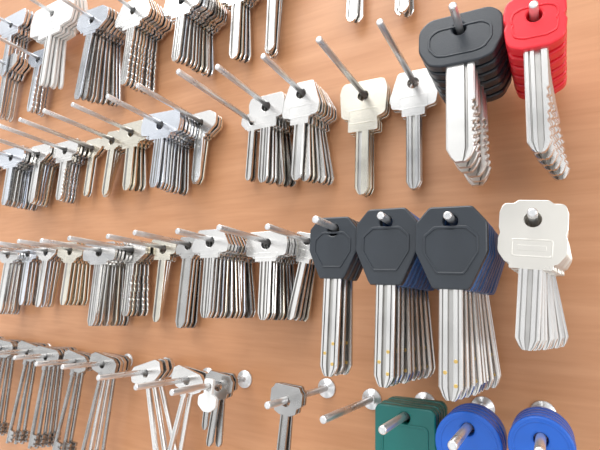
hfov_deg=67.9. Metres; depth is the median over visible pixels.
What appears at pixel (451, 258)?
key
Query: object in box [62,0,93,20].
peg
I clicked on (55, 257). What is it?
key blank
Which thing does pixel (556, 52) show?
key
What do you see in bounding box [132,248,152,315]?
key blank
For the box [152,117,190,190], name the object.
key blank
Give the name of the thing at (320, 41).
peg
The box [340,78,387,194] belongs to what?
key blank
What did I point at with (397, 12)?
key blank
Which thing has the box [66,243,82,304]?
key blank
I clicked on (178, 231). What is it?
peg
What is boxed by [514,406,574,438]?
key
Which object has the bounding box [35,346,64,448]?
key
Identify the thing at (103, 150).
key blank
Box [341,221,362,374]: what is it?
key
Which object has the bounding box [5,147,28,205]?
key blank
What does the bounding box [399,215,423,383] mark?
key
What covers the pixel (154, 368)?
key
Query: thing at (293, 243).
key blank
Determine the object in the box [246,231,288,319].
key blank
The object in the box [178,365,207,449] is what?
key
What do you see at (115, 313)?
key blank
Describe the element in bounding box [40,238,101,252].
peg
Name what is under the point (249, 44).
key blank
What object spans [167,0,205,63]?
key blank
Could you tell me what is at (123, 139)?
key blank
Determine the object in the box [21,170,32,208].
key blank
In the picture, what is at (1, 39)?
peg
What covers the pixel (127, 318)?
key blank
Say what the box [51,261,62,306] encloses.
key blank
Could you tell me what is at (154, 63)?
key blank
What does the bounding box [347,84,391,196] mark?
key blank
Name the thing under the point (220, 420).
key blank
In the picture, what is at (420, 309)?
key
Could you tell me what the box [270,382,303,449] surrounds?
key blank
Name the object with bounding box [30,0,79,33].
peg
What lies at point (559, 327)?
key blank
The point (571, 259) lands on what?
key blank
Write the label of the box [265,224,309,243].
peg
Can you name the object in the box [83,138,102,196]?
key blank
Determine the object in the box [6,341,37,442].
key
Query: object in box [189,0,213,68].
key blank
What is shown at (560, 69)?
key
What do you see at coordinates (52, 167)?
key blank
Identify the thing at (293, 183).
key blank
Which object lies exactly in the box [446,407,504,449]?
key
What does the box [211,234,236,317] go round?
key blank
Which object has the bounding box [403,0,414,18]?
key blank
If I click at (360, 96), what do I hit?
key blank
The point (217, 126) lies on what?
key blank
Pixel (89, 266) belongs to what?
key blank
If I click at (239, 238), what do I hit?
key blank
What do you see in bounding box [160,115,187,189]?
key blank
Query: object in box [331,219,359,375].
key
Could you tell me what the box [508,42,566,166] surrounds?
key
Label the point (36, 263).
key blank
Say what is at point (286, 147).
key blank
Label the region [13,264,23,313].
key blank
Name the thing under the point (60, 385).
key
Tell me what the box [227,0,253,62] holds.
key blank
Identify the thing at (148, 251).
key blank
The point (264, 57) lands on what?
peg
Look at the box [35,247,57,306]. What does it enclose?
key blank
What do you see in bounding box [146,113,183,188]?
key blank
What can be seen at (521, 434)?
key
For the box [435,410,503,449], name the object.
key
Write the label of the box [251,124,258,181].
key blank
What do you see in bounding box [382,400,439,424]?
key
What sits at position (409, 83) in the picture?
key blank
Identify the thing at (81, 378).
key
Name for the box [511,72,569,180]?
key
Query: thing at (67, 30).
key blank
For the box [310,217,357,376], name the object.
key
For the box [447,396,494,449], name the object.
peg
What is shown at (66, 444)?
key
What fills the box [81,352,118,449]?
key
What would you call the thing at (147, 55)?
key blank
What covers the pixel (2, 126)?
peg
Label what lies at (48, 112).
peg
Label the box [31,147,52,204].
key blank
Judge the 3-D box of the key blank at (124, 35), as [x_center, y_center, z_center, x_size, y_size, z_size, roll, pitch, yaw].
[-0.155,-0.132,0.365,0.039,0.078,0.002,-4,-12,29]
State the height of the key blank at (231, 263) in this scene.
0.047 m
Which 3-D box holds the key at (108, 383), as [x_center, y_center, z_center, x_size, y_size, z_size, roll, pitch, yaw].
[-0.124,0.119,0.287,0.026,0.070,0.004,-5,-13,33]
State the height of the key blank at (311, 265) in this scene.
0.047 m
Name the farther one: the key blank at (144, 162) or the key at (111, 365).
the key blank at (144, 162)
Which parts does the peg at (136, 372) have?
rod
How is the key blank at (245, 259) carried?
hanging from the peg at (178, 231)
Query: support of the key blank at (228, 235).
hanging from the peg at (178, 231)
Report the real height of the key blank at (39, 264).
0.048 m
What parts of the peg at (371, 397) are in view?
rod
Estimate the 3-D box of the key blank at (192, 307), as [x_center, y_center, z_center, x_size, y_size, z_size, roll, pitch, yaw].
[-0.068,0.036,0.279,0.020,0.056,0.002,-3,-12,30]
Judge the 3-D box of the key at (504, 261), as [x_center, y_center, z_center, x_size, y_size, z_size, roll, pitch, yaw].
[0.076,0.034,0.195,0.026,0.068,0.006,-4,-13,30]
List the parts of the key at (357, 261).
blade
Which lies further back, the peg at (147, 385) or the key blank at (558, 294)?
the peg at (147, 385)
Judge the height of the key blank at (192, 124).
0.051 m
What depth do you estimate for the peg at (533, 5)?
0.16 m
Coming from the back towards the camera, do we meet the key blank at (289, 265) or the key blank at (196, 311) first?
the key blank at (196, 311)
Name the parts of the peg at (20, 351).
rod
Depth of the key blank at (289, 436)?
0.20 m
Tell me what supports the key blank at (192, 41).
hanging from the peg
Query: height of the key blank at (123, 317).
0.055 m
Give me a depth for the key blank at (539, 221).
0.15 m
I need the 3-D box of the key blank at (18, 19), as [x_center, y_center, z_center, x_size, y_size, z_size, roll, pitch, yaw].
[-0.283,-0.175,0.433,0.049,0.066,0.002,-4,-12,30]
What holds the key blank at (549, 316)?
hanging from the peg at (532, 213)
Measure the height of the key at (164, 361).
0.069 m
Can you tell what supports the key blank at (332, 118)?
hanging from the peg at (264, 57)
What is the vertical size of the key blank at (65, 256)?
0.045 m
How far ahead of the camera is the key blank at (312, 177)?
0.24 m
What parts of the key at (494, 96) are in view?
blade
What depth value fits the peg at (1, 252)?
0.36 m
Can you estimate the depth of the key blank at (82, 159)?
0.36 m
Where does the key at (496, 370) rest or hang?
hanging from the peg at (448, 216)
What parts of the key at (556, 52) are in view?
blade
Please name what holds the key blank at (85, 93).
hanging from the peg at (68, 2)
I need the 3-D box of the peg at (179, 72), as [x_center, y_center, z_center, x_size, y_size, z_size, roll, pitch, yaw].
[-0.043,-0.070,0.255,0.010,0.010,0.073,-3,-12,29]
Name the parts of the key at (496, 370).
blade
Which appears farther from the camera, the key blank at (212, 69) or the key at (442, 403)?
the key blank at (212, 69)
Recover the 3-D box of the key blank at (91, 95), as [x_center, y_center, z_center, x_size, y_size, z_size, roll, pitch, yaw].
[-0.162,-0.133,0.352,0.039,0.077,0.002,-5,-13,29]
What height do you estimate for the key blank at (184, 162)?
0.052 m
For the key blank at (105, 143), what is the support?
hanging from the peg at (48, 112)
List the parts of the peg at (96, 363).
rod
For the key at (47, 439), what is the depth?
0.31 m
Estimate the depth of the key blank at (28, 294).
0.36 m
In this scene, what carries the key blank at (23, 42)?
hanging from the peg at (1, 18)
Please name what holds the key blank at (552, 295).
hanging from the peg at (532, 213)
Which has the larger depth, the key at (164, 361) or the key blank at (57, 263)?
the key blank at (57, 263)
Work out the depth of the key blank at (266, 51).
0.28 m
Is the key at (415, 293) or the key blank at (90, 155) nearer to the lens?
the key at (415, 293)
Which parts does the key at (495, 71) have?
blade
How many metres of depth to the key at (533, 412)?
0.15 m
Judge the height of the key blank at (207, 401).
0.025 m
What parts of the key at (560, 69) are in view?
blade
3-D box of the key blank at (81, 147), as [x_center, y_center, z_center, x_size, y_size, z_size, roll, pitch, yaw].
[-0.187,-0.043,0.357,0.033,0.049,0.002,-4,-13,31]
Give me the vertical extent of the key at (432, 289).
0.069 m
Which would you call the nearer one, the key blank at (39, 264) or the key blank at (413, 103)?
the key blank at (413, 103)
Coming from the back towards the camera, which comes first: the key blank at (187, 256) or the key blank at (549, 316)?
the key blank at (187, 256)
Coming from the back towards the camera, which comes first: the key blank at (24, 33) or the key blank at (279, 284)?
the key blank at (24, 33)
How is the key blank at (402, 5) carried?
hanging from the peg
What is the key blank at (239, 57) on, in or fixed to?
hanging from the peg
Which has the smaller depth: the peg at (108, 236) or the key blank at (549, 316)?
the key blank at (549, 316)
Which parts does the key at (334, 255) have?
blade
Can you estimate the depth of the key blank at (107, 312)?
0.30 m
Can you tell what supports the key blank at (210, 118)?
hanging from the peg at (139, 86)
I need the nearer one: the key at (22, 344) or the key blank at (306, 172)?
the key blank at (306, 172)
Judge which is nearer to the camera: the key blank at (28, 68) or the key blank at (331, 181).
the key blank at (331, 181)
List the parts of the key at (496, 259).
blade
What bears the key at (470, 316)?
hanging from the peg at (448, 216)
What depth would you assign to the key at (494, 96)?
0.20 m
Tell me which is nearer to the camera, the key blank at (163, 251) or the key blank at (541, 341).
the key blank at (541, 341)
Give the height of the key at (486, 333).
0.068 m
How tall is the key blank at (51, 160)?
0.050 m
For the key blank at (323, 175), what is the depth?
0.25 m
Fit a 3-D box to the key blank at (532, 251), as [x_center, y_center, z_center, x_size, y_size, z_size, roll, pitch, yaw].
[0.076,0.016,0.144,0.021,0.049,0.002,-3,-12,27]
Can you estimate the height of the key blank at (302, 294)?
0.047 m
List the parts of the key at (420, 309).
blade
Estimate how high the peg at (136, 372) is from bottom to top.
0.010 m
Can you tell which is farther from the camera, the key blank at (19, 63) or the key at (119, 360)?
the key blank at (19, 63)
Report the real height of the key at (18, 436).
0.072 m
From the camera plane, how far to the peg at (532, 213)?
0.14 m
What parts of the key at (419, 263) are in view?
blade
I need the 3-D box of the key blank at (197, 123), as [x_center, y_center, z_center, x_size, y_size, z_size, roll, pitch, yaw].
[-0.083,-0.046,0.302,0.034,0.051,0.002,-4,-13,30]
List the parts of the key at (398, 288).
blade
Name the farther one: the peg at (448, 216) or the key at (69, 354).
the key at (69, 354)
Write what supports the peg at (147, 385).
attached to the wall
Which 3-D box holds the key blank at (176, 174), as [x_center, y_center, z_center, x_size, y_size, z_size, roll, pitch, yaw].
[-0.084,-0.046,0.299,0.034,0.051,0.002,-4,-13,30]
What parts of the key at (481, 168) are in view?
blade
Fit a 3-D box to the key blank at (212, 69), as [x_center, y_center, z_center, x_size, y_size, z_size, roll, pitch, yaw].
[-0.066,-0.129,0.318,0.034,0.054,0.002,-4,-12,30]
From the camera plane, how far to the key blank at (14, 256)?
0.36 m
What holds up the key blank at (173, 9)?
hanging from the peg
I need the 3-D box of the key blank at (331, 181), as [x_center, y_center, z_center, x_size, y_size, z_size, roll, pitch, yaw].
[0.010,-0.049,0.257,0.024,0.057,0.002,-3,-12,27]
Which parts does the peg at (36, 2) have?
rod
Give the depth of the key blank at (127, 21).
0.33 m
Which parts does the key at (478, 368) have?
blade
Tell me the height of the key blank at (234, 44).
0.061 m
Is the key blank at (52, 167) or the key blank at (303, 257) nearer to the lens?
the key blank at (303, 257)
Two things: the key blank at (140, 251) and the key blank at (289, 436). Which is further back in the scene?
the key blank at (140, 251)
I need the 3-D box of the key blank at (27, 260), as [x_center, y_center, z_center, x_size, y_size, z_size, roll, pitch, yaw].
[-0.220,0.040,0.357,0.025,0.047,0.002,-5,-13,28]
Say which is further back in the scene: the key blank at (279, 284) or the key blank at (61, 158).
the key blank at (61, 158)
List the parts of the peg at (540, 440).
rod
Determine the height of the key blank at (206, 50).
0.054 m
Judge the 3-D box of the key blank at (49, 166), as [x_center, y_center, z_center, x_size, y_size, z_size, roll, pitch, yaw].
[-0.213,-0.041,0.374,0.031,0.050,0.002,-4,-12,30]
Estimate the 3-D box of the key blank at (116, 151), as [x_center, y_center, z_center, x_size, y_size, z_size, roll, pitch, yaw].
[-0.140,-0.046,0.334,0.026,0.050,0.002,-4,-13,30]
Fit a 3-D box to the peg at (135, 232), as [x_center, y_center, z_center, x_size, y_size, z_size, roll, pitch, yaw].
[-0.076,0.009,0.266,0.010,0.010,0.056,-3,-12,29]
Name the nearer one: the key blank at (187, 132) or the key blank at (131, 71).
the key blank at (187, 132)
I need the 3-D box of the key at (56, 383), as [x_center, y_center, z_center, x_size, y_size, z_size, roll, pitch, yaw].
[-0.175,0.122,0.319,0.028,0.067,0.004,-6,-13,30]
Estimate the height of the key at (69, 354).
0.068 m
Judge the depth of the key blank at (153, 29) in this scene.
0.33 m
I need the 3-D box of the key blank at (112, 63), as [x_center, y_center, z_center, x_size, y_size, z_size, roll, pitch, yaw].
[-0.157,-0.132,0.362,0.039,0.078,0.002,-3,-12,28]
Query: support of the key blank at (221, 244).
hanging from the peg at (178, 231)
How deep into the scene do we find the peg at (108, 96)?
0.27 m
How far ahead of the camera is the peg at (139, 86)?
0.27 m
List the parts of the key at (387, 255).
blade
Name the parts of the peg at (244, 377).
rod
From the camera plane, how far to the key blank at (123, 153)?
0.34 m
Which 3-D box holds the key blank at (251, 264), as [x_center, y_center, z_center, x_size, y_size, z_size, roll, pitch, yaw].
[-0.033,0.030,0.264,0.026,0.048,0.002,-4,-12,29]
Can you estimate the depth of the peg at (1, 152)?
0.37 m
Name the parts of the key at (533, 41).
blade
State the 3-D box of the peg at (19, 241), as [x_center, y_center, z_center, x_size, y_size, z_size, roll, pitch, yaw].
[-0.172,0.016,0.318,0.010,0.010,0.057,-3,-12,29]
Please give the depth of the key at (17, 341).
0.35 m
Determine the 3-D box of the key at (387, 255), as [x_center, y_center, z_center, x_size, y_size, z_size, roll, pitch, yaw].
[0.034,0.027,0.174,0.026,0.069,0.005,-3,-12,31]
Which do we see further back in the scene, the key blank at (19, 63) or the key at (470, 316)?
the key blank at (19, 63)
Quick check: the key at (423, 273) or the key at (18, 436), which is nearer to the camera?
the key at (423, 273)
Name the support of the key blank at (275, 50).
hanging from the peg
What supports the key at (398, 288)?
hanging from the peg at (381, 216)
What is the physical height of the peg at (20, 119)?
0.010 m
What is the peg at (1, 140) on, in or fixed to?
attached to the wall
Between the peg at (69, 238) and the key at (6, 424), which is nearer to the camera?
the peg at (69, 238)
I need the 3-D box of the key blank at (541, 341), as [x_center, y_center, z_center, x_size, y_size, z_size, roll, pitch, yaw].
[0.078,0.017,0.148,0.021,0.049,0.002,-3,-12,28]
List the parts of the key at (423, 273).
blade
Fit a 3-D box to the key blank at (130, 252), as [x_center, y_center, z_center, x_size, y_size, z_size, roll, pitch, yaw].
[-0.128,0.040,0.302,0.032,0.055,0.002,-3,-12,29]
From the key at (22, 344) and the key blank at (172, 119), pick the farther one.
the key at (22, 344)
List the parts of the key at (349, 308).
blade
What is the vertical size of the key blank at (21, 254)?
0.055 m
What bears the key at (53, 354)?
hanging from the peg at (32, 356)
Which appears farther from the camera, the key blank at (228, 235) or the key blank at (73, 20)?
the key blank at (73, 20)
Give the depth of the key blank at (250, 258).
0.25 m
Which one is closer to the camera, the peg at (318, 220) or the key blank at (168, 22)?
the peg at (318, 220)
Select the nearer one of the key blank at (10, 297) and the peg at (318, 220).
the peg at (318, 220)
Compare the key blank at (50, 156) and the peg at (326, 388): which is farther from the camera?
the key blank at (50, 156)
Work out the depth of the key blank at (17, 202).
0.37 m
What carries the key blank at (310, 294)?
hanging from the peg at (269, 227)
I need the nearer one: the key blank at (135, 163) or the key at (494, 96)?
the key at (494, 96)
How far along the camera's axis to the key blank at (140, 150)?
0.32 m
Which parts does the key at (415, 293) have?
blade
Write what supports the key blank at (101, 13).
hanging from the peg at (68, 2)
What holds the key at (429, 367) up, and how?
hanging from the peg at (381, 216)
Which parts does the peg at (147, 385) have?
rod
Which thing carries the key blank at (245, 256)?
hanging from the peg at (178, 231)
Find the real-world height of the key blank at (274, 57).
0.068 m
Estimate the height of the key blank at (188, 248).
0.056 m
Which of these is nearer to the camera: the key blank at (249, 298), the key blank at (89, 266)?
the key blank at (249, 298)
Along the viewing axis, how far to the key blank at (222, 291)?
0.24 m
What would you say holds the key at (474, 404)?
hanging from the peg at (454, 443)
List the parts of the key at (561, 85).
blade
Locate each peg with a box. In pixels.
[0,16,12,25]
[0,37,39,59]
[0,124,66,151]
[0,139,39,154]
[0,151,12,157]
[0,241,47,251]
[0,246,29,253]
[0,250,9,254]
[0,343,50,354]
[13,354,47,359]
[17,239,71,250]
[18,117,103,154]
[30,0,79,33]
[34,359,76,366]
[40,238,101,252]
[42,108,114,141]
[60,353,132,369]
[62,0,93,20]
[67,236,133,251]
[71,102,133,133]
[96,364,174,380]
[106,94,162,126]
[106,234,165,249]
[118,0,135,12]
[133,230,190,246]
[133,367,211,390]
[135,83,202,124]
[169,370,251,395]
[175,228,213,242]
[176,69,253,123]
[215,64,269,108]
[216,224,270,244]
[260,53,305,96]
[264,378,335,408]
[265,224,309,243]
[312,216,338,231]
[316,36,367,100]
[320,388,381,423]
[376,18,418,87]
[377,212,392,225]
[378,392,434,434]
[443,211,457,225]
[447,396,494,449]
[448,2,464,34]
[527,208,538,226]
[529,0,538,21]
[531,400,556,449]
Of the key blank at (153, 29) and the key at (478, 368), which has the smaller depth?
the key at (478, 368)
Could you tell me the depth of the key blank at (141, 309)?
0.30 m
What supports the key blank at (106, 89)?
hanging from the peg at (68, 2)
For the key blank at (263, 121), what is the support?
hanging from the peg at (219, 68)
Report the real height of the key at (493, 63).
0.063 m
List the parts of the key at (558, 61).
blade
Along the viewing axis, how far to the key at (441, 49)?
0.18 m
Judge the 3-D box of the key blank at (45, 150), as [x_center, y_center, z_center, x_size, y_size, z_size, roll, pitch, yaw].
[-0.217,-0.042,0.367,0.031,0.050,0.002,-4,-13,27]
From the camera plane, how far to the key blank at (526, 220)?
0.15 m
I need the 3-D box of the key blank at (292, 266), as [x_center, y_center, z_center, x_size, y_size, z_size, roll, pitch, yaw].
[-0.008,0.029,0.250,0.026,0.047,0.002,-4,-12,29]
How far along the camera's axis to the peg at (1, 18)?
0.43 m
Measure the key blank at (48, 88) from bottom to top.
0.060 m
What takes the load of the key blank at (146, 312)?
hanging from the peg at (69, 238)
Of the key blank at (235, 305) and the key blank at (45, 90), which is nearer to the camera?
the key blank at (235, 305)
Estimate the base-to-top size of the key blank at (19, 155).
0.049 m
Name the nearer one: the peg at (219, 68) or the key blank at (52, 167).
the peg at (219, 68)
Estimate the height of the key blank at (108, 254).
0.054 m
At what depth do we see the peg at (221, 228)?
0.22 m
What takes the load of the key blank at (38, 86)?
hanging from the peg at (1, 39)
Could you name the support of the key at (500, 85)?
hanging from the peg at (453, 8)
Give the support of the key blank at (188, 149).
hanging from the peg at (108, 96)
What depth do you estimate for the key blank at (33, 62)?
0.40 m
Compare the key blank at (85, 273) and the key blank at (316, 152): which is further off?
the key blank at (85, 273)
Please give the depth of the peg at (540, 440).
0.14 m
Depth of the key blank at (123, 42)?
0.36 m
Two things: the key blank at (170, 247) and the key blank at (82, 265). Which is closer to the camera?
the key blank at (170, 247)
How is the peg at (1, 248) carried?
attached to the wall
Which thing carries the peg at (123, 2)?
attached to the wall
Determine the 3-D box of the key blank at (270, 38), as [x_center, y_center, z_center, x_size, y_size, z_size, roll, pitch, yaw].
[-0.018,-0.142,0.283,0.026,0.069,0.002,-4,-13,30]
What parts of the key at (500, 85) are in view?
blade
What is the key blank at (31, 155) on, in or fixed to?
hanging from the peg at (1, 152)
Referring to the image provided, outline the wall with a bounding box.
[0,0,599,449]
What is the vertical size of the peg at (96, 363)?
0.010 m
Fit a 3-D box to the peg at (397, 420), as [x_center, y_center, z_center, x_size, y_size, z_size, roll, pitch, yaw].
[0.043,0.077,0.181,0.010,0.010,0.061,-3,-12,29]
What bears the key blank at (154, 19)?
hanging from the peg at (123, 2)
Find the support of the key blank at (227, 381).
hanging from the peg at (244, 377)
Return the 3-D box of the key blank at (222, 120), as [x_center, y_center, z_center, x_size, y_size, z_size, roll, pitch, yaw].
[-0.064,-0.051,0.299,0.028,0.049,0.002,-4,-13,30]
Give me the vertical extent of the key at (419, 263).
0.069 m
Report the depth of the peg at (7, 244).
0.33 m
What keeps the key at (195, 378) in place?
hanging from the peg at (147, 385)
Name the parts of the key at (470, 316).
blade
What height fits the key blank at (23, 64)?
0.063 m
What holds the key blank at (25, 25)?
hanging from the peg at (1, 18)
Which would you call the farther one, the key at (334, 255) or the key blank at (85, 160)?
the key blank at (85, 160)
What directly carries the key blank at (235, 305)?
hanging from the peg at (178, 231)
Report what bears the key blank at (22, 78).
hanging from the peg at (1, 18)
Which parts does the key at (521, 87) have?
blade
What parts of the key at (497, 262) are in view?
blade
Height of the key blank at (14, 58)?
0.063 m
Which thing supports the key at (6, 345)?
hanging from the peg
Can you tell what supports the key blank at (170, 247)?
hanging from the peg at (108, 236)
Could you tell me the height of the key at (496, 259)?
0.068 m
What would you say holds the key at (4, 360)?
hanging from the peg
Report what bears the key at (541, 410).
hanging from the peg at (540, 440)
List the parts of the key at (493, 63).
blade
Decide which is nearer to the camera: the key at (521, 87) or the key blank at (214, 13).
the key at (521, 87)
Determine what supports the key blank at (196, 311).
hanging from the peg at (135, 232)
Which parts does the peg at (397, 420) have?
rod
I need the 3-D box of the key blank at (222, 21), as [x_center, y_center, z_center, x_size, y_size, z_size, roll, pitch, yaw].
[-0.068,-0.129,0.315,0.034,0.054,0.002,-3,-12,27]
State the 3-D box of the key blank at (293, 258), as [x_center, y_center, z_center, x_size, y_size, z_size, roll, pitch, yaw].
[-0.011,0.028,0.245,0.026,0.047,0.002,-3,-12,28]
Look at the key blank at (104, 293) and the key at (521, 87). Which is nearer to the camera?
the key at (521, 87)
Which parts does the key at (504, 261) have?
blade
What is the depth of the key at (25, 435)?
0.33 m
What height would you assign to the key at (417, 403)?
0.052 m
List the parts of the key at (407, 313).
blade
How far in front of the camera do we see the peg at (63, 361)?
0.29 m
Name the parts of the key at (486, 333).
blade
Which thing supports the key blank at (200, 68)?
hanging from the peg
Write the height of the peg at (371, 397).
0.010 m
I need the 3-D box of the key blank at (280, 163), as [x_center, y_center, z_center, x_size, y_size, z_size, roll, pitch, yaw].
[-0.016,-0.048,0.261,0.025,0.053,0.002,-4,-13,30]
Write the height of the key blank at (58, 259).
0.048 m
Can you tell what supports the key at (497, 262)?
hanging from the peg at (448, 216)
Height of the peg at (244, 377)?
0.010 m
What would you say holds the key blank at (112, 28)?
hanging from the peg at (68, 2)
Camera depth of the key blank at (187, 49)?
0.30 m
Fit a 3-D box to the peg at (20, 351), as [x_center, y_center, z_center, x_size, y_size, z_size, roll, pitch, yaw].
[-0.206,0.093,0.329,0.010,0.010,0.042,-3,-12,29]
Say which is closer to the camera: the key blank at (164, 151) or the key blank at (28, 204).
the key blank at (164, 151)
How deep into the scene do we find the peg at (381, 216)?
0.17 m
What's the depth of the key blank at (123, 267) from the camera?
0.30 m
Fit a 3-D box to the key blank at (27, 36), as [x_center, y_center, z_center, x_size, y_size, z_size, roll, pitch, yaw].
[-0.279,-0.174,0.441,0.048,0.067,0.002,-3,-12,27]
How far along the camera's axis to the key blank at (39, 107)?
0.40 m
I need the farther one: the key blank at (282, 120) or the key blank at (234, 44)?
the key blank at (234, 44)
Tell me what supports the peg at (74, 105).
attached to the wall
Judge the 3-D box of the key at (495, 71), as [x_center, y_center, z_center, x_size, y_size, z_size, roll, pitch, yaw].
[0.071,-0.052,0.189,0.033,0.063,0.006,-4,-12,29]
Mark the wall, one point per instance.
(567, 377)
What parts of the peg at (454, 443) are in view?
rod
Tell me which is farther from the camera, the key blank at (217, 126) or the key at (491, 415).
the key blank at (217, 126)
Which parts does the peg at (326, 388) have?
rod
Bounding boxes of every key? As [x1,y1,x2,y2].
[0,338,17,387]
[0,339,15,364]
[0,339,20,434]
[1,339,24,435]
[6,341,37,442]
[14,341,43,443]
[20,342,48,443]
[28,346,61,448]
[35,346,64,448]
[41,346,67,447]
[47,346,71,446]
[51,346,76,446]
[52,350,89,449]
[62,350,91,449]
[69,350,92,449]
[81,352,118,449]
[88,352,122,449]
[94,352,126,449]
[101,353,130,449]
[131,359,162,449]
[146,358,168,449]
[159,357,177,449]
[168,365,204,449]
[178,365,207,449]
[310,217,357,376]
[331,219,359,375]
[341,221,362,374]
[356,207,417,387]
[375,212,418,385]
[375,402,437,449]
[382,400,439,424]
[387,216,420,384]
[388,399,442,421]
[389,396,444,417]
[394,396,447,415]
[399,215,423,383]
[408,218,425,381]
[412,275,427,380]
[415,206,488,401]
[417,280,429,378]
[419,7,504,162]
[421,284,432,377]
[423,39,505,168]
[426,288,435,376]
[427,49,507,173]
[432,57,509,177]
[435,65,510,182]
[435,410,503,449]
[437,217,491,399]
[438,73,511,186]
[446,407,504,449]
[448,219,493,397]
[452,403,506,436]
[454,405,506,449]
[471,227,495,395]
[476,230,497,393]
[478,231,499,391]
[481,234,501,389]
[484,235,503,387]
[488,261,504,381]
[503,0,567,153]
[507,16,566,160]
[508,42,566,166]
[508,414,576,449]
[511,52,566,171]
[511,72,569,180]
[512,63,566,175]
[512,409,573,440]
[513,411,576,447]
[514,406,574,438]
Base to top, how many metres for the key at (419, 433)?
0.052 m
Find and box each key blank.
[0,8,27,76]
[0,53,18,116]
[0,56,22,118]
[0,145,25,205]
[0,246,19,313]
[1,58,25,119]
[2,248,22,313]
[3,10,30,77]
[4,253,24,313]
[5,58,27,120]
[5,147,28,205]
[9,11,33,78]
[9,63,30,122]
[9,148,33,206]
[9,255,28,313]
[12,13,34,80]
[13,164,33,207]
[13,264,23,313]
[15,37,31,81]
[17,165,33,208]
[19,38,33,81]
[19,245,37,304]
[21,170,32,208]
[24,254,38,304]
[25,173,31,209]
[27,49,43,112]
[28,144,51,202]
[28,260,41,304]
[30,0,75,85]
[31,60,41,113]
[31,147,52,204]
[32,262,41,304]
[34,0,78,86]
[35,158,54,204]
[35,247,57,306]
[36,0,82,87]
[36,86,44,114]
[38,87,46,115]
[38,159,55,205]
[40,0,85,88]
[40,83,49,117]
[41,163,58,206]
[41,252,57,306]
[44,0,87,89]
[45,164,59,207]
[45,257,60,306]
[48,259,60,306]
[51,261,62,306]
[53,138,79,200]
[57,242,83,304]
[59,145,82,201]
[63,141,86,201]
[66,156,86,202]
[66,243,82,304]
[69,243,85,304]
[70,158,87,203]
[74,5,109,99]
[74,261,87,305]
[78,262,88,305]
[80,7,113,100]
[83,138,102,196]
[83,241,117,325]
[83,264,91,305]
[87,9,116,101]
[87,147,105,196]
[91,12,118,103]
[94,243,120,325]
[96,28,118,104]
[97,243,124,325]
[100,130,119,195]
[101,31,120,105]
[102,243,128,325]
[103,151,125,197]
[104,150,124,196]
[105,141,121,196]
[107,32,123,105]
[108,251,131,325]
[110,252,133,325]
[111,34,125,106]
[115,0,151,85]
[115,38,125,106]
[115,120,146,190]
[116,266,125,325]
[119,0,154,86]
[120,267,125,325]
[121,133,147,190]
[121,242,147,315]
[122,0,158,88]
[123,316,129,325]
[125,2,160,90]
[125,140,151,191]
[128,247,150,315]
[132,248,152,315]
[136,4,163,91]
[137,254,154,315]
[140,6,167,93]
[140,142,152,191]
[141,110,181,187]
[143,8,169,94]
[143,258,154,315]
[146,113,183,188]
[149,21,173,96]
[151,240,177,321]
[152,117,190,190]
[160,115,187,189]
[160,249,178,319]
[162,250,180,311]
[164,0,200,61]
[166,119,193,191]
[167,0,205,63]
[170,0,207,65]
[171,120,196,192]
[173,0,211,67]
[173,122,198,193]
[175,237,197,327]
[179,123,201,194]
[182,145,193,195]
[183,246,198,327]
[186,247,200,327]
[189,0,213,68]
[191,0,217,70]
[191,110,217,182]
[191,116,220,183]
[191,259,203,327]
[192,229,230,317]
[195,0,220,73]
[196,115,223,184]
[198,378,217,429]
[201,0,222,73]
[201,4,225,76]
[205,370,234,446]
[207,7,227,77]
[208,234,233,317]
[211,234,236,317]
[215,371,237,446]
[216,235,240,317]
[221,0,245,59]
[221,236,243,317]
[224,0,249,60]
[225,237,245,317]
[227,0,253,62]
[229,0,259,63]
[231,238,246,317]
[236,255,246,317]
[240,256,249,316]
[240,257,251,317]
[241,114,255,180]
[244,258,254,317]
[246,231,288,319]
[249,92,285,182]
[250,260,256,317]
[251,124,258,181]
[252,237,291,319]
[253,94,285,183]
[264,0,277,54]
[265,0,276,51]
[266,109,285,184]
[266,238,294,319]
[269,0,280,56]
[269,0,282,58]
[269,239,297,319]
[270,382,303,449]
[275,120,287,185]
[277,122,289,186]
[279,240,297,319]
[279,382,306,449]
[282,80,320,180]
[283,257,295,319]
[284,126,293,186]
[287,83,323,181]
[287,127,296,187]
[287,232,312,319]
[287,258,295,319]
[291,261,298,319]
[294,243,313,320]
[299,244,313,320]
[300,85,326,182]
[303,265,315,320]
[311,87,329,183]
[317,89,331,183]
[321,91,334,185]
[324,94,337,185]
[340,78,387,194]
[345,82,389,195]
[346,0,358,22]
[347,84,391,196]
[354,0,363,24]
[390,68,437,188]
[393,79,438,190]
[394,0,404,16]
[397,0,409,12]
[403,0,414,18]
[497,200,568,350]
[506,214,568,350]
[513,217,568,349]
[516,220,569,349]
[527,221,569,349]
[528,224,570,348]
[551,249,571,347]
[554,254,571,346]
[554,259,571,347]
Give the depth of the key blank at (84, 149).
0.36 m
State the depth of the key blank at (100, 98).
0.35 m
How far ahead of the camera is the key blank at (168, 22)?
0.34 m
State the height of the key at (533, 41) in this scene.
0.062 m
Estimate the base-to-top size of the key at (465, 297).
0.067 m
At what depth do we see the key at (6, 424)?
0.35 m
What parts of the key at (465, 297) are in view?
blade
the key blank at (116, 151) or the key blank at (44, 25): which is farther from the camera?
the key blank at (44, 25)
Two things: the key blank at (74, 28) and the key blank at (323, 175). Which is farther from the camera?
the key blank at (74, 28)
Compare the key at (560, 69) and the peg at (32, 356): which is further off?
the peg at (32, 356)
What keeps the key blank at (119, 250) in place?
hanging from the peg at (42, 241)
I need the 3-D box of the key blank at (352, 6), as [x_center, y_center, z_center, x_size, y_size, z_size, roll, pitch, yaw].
[0.033,-0.155,0.264,0.027,0.076,0.002,-2,-12,29]
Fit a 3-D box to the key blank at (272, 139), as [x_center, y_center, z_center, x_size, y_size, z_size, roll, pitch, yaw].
[-0.019,-0.049,0.256,0.025,0.053,0.002,-4,-12,30]
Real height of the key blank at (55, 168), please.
0.050 m
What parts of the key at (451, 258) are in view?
blade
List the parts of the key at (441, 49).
blade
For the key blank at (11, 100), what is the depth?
0.43 m

